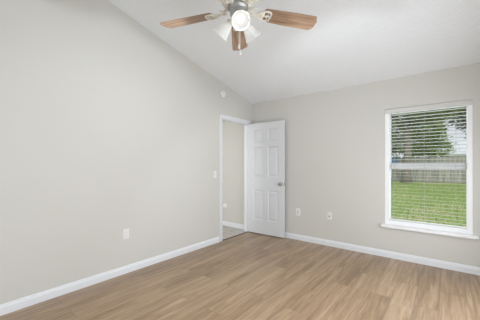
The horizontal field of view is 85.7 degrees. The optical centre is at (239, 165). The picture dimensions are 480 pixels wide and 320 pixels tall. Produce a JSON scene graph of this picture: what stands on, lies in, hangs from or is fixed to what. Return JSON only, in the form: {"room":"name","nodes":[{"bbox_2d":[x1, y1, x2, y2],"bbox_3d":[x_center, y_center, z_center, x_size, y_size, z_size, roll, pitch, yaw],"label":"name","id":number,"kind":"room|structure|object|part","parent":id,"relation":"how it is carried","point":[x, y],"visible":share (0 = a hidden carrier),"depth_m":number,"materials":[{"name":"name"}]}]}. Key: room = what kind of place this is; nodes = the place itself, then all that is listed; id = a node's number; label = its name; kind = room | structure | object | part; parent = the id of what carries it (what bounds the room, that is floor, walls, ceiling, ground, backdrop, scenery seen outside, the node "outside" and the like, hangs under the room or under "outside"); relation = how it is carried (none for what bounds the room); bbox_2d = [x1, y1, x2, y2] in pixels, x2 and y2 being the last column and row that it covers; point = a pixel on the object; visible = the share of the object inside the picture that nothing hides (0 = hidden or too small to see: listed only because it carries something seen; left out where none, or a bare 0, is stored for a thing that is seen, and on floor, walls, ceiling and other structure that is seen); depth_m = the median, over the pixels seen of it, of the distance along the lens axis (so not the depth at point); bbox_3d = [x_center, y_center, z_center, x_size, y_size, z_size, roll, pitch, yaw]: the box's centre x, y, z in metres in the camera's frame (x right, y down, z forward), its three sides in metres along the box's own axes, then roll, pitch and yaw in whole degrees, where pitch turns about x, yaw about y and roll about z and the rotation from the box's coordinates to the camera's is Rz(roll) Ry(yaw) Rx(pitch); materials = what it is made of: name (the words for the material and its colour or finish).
{"room":"empty bedroom","nodes":[
{"label":"empty bedroom","id":0,"kind":"room"},
{"bbox_2d":[0,0,251,304],"bbox_3d":[-1.390,-0.559,3.052,0.115,3.642,5.050,0,0,39],"label":"wall","id":1,"kind":"structure","parent":0,"point":[107,129],"depth_m":2.74,"materials":[{"name":"beige paint"}]},
{"bbox_2d":[0,237,219,315],"bbox_3d":[-1.628,1.218,2.652,0.014,0.089,4.128,0,0,39],"label":"baseboard","id":2,"kind":"structure","parent":1,"relation":"attached to","point":[15,305],"depth_m":2.73,"materials":[{"name":"white paint"}]},
{"bbox_2d":[123,229,128,239],"bbox_3d":[-1.331,0.804,3.026,0.009,0.115,0.070,0,0,39],"label":"wall outlet","id":3,"kind":"object","parent":1,"relation":"attached to","point":[125,231],"visible":1,"depth_m":3.02,"materials":[{"name":"white plastic"}]},
{"bbox_2d":[219,90,225,97],"bbox_3d":[-0.282,-1.191,4.303,0.053,0.132,0.132,0,0,39],"label":"smoke detector","id":4,"kind":"object","parent":1,"relation":"attached to","point":[222,93],"visible":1,"depth_m":4.27,"materials":[{"name":"white plastic"}]},
{"bbox_2d":[220,114,251,241],"bbox_3d":[-0.101,0.209,4.652,0.134,2.105,0.886,0,0,39],"label":"door frame","id":5,"kind":"structure","parent":1,"relation":"attached to","point":[225,118],"depth_m":4.92,"materials":[{"name":"white paint"}]},
{"bbox_3d":[-0.314,0.238,4.292,0.017,2.047,0.058,0,0,39],"label":"casing","id":6,"kind":"part","parent":5,"relation":"part of","materials":[{"name":"white paint"}]},
{"bbox_3d":[-0.055,-0.814,4.615,0.017,0.058,0.886,0,0,39],"label":"casing","id":7,"kind":"part","parent":5,"relation":"part of","materials":[{"name":"white paint"}]},
{"bbox_2d":[249,120,284,237],"bbox_3d":[0.465,0.237,4.682,0.750,2.026,0.157,0,0,36],"label":"door","id":8,"kind":"structure","parent":5,"relation":"attached to","point":[266,139],"depth_m":4.64,"materials":[{"name":"white paint"}]},
{"bbox_2d":[0,225,479,319],"bbox_3d":[-0.557,1.312,2.385,5.220,0.100,5.050,0,0,39],"label":"floor","id":9,"kind":"structure","parent":0,"point":[249,275],"depth_m":2.63,"materials":[{"name":"brown laminate"}]},
{"bbox_2d":[108,0,479,103],"bbox_3d":[0.085,-1.823,1.903,3.855,1.371,5.340,0,0,39],"label":"ceiling","id":10,"kind":"structure","parent":0,"point":[350,42],"depth_m":3.00,"materials":[{"name":"white paint"}]},
{"bbox_2d":[160,0,316,54],"bbox_3d":[-0.039,-1.319,1.950,1.309,0.937,1.261,0,0,39],"label":"ceiling fan","id":11,"kind":"object","parent":10,"relation":"hanging from","point":[243,32],"visible":1,"depth_m":2.05,"materials":[{"name":"brown wood"}]},
{"bbox_3d":[-0.431,-1.192,2.138,0.476,0.006,0.154,0,12,19],"label":"blade","id":12,"kind":"part","parent":11,"relation":"part of","materials":[{"name":"brown wood"}]},
{"bbox_3d":[-0.136,-1.053,2.040,0.153,0.153,0.138,0,0,22],"label":"lamp shade","id":13,"kind":"part","parent":11,"relation":"part of","materials":[{"name":"white glass"}]},
{"bbox_3d":[-0.004,-1.192,2.432,0.154,0.006,0.476,-12,0,1],"label":"blade","id":14,"kind":"part","parent":11,"relation":"part of","materials":[{"name":"brown wood"}]},
{"bbox_3d":[-0.001,-1.078,1.887,0.060,0.094,0.094,0,0,-8],"label":"bulb","id":15,"kind":"part","parent":11,"relation":"part of","materials":[{"name":"white glass"}]},
{"bbox_3d":[0.003,-1.053,1.863,0.138,0.153,0.153,0,0,-8],"label":"lamp shade","id":16,"kind":"part","parent":11,"relation":"part of","materials":[{"name":"white glass"}]},
{"bbox_3d":[0.087,-1.053,2.071,0.153,0.153,0.138,0,0,-38],"label":"lamp shade","id":17,"kind":"part","parent":11,"relation":"part of","materials":[{"name":"white glass"}]},
{"bbox_3d":[0.407,-1.192,2.117,0.476,0.006,0.154,0,-12,-17],"label":"blade","id":18,"kind":"part","parent":11,"relation":"part of","materials":[{"name":"brown wood"}]},
{"bbox_2d":[223,63,479,266],"bbox_3d":[1.121,0.017,4.385,5.340,2.490,0.170,0,0,39],"label":"wall","id":19,"kind":"structure","parent":0,"point":[335,138],"depth_m":3.86,"materials":[{"name":"beige paint"}]},
{"bbox_2d":[223,221,243,228],"bbox_3d":[-0.442,1.218,5.518,1.485,0.089,0.014,0,0,39],"label":"baseboard","id":20,"kind":"structure","parent":19,"relation":"attached to","point":[225,223],"depth_m":5.26,"materials":[{"name":"white paint"}]},
{"bbox_2d":[327,212,331,219],"bbox_3d":[1.396,0.794,4.045,0.070,0.115,0.017,0,0,39],"label":"wall outlet","id":21,"kind":"object","parent":19,"relation":"attached to","point":[329,214],"visible":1,"depth_m":4.05,"materials":[{"name":"white plastic"}]},
{"bbox_2d":[285,232,479,275],"bbox_3d":[1.647,1.218,3.846,3.604,0.089,0.014,0,0,39],"label":"baseboard","id":22,"kind":"structure","parent":19,"relation":"attached to","point":[474,270],"depth_m":3.50,"materials":[{"name":"white paint"}]},
{"bbox_2d":[381,99,478,239],"bbox_3d":[2.385,0.048,3.323,0.986,1.631,0.208,0,0,39],"label":"window","id":23,"kind":"structure","parent":19,"relation":"in","point":[467,233],"depth_m":3.23,"materials":[{"name":"white plastic"}]},
{"bbox_2d":[385,100,471,228],"bbox_3d":[2.372,-0.001,3.311,0.892,1.527,0.076,0,0,39],"label":"window blind","id":24,"kind":"object","parent":23,"relation":"attached to","point":[465,102],"visible":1,"depth_m":3.30,"materials":[{"name":"white plastic"}]},
{"bbox_3d":[2.369,0.015,3.323,0.002,1.465,0.057,0,0,39],"label":"ladder cord","id":25,"kind":"part","parent":24,"relation":"part of","materials":[{"name":"white fabric"}]},
{"bbox_3d":[2.377,0.753,3.317,0.797,0.020,0.052,0,0,39],"label":"rail","id":26,"kind":"part","parent":24,"relation":"part of","materials":[{"name":"white plastic"}]},
{"bbox_3d":[2.421,0.013,3.372,0.804,0.075,0.067,0,0,39],"label":"meeting rail","id":27,"kind":"part","parent":23,"relation":"part of","materials":[{"name":"white plastic"}]},
{"bbox_3d":[2.353,0.852,3.282,0.950,0.022,0.012,0,0,39],"label":"sill moulding","id":28,"kind":"part","parent":23,"relation":"part of","materials":[{"name":"white paint"}]},
{"bbox_3d":[2.340,0.824,3.267,0.986,0.035,0.064,0,0,39],"label":"sill","id":29,"kind":"part","parent":23,"relation":"part of","materials":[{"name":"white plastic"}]},
{"label":"outside","id":30,"kind":"structure","parent":0,"visible":0},
{"bbox_2d":[391,170,465,226],"bbox_3d":[30.355,1.512,38.626,95.000,0.200,89.830,0,0,39],"label":"lawn","id":31,"kind":"structure","parent":30,"point":[394,182],"depth_m":9.56,"materials":[{"name":"green plant"}]},
{"bbox_2d":[392,113,426,162],"bbox_3d":[15.696,-2.730,29.170,8.713,8.388,3.432,0,0,36],"label":"tree","id":32,"kind":"object","parent":31,"relation":"on","point":[393,143],"visible":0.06,"depth_m":27.84,"materials":[{"name":"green plant"}]},
{"bbox_2d":[396,116,459,158],"bbox_3d":[16.789,-1.851,23.380,4.685,6.620,3.766,0,0,39],"label":"maple tree","id":33,"kind":"object","parent":31,"relation":"on","point":[427,138],"visible":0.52,"depth_m":22.82,"materials":[{"name":"green plant"}]},
{"bbox_2d":[391,156,465,183],"bbox_3d":[16.245,0.337,20.679,31.765,2.150,0.126,0,0,39],"label":"wooden fence","id":34,"kind":"object","parent":31,"relation":"on","point":[448,174],"visible":0.12,"depth_m":20.86,"materials":[{"name":"grey wood"}]},
{"bbox_2d":[392,157,397,162],"bbox_3d":[13.375,-0.398,22.827,0.930,0.620,0.066,0,0,39],"label":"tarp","id":35,"kind":"object","parent":34,"relation":"hanging from","point":[393,158],"visible":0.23,"depth_m":22.68,"materials":[{"name":"blue plastic"}]},
{"bbox_3d":[14.340,0.318,22.167,2.440,2.108,0.068,0,0,39],"label":"board panel","id":36,"kind":"part","parent":34,"relation":"part of","materials":[{"name":"grey wood"}]},
{"bbox_3d":[16.245,0.326,20.643,2.440,2.092,0.068,0,0,39],"label":"board panel","id":37,"kind":"part","parent":34,"relation":"part of","materials":[{"name":"grey wood"}]},
{"bbox_3d":[18.150,0.318,19.118,2.440,2.108,0.068,0,0,39],"label":"board panel","id":38,"kind":"part","parent":34,"relation":"part of","materials":[{"name":"grey wood"}]},
{"bbox_2d":[392,107,465,182],"bbox_3d":[13.270,-2.875,21.352,9.092,8.674,5.363,0,0,39],"label":"oak tree","id":39,"kind":"object","parent":31,"relation":"on","point":[405,177],"visible":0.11,"depth_m":20.55,"materials":[{"name":"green plant"}]},
{"bbox_3d":[13.287,-3.939,21.358,9.024,6.546,5.240,0,0,39],"label":"crown","id":40,"kind":"part","parent":39,"relation":"part of","materials":[{"name":"green plant"}]},
{"bbox_2d":[402,109,465,175],"bbox_3d":[23.013,-4.135,29.642,9.149,11.174,5.069,0,0,43],"label":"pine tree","id":41,"kind":"object","parent":31,"relation":"on","point":[440,109],"visible":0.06,"depth_m":29.52,"materials":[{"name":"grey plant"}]},
{"bbox_3d":[23.040,-6.119,29.688,9.143,7.207,5.136,0,0,39],"label":"crown","id":42,"kind":"part","parent":41,"relation":"part of","materials":[{"name":"green plant"}]},
{"bbox_2d":[442,139,465,175],"bbox_3d":[34.869,-1.188,36.185,10.500,5.200,9.200,0,0,39],"label":"house","id":43,"kind":"structure","parent":31,"relation":"on","point":[462,147],"depth_m":35.85,"materials":[{"name":"white"}]},
{"bbox_2d":[444,106,465,138],"bbox_3d":[19.370,-2.952,21.064,6.096,8.813,4.173,0,0,39],"label":"maple tree","id":44,"kind":"object","parent":31,"relation":"on","point":[464,120],"visible":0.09,"depth_m":21.52,"materials":[{"name":"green plant"}]}
]}

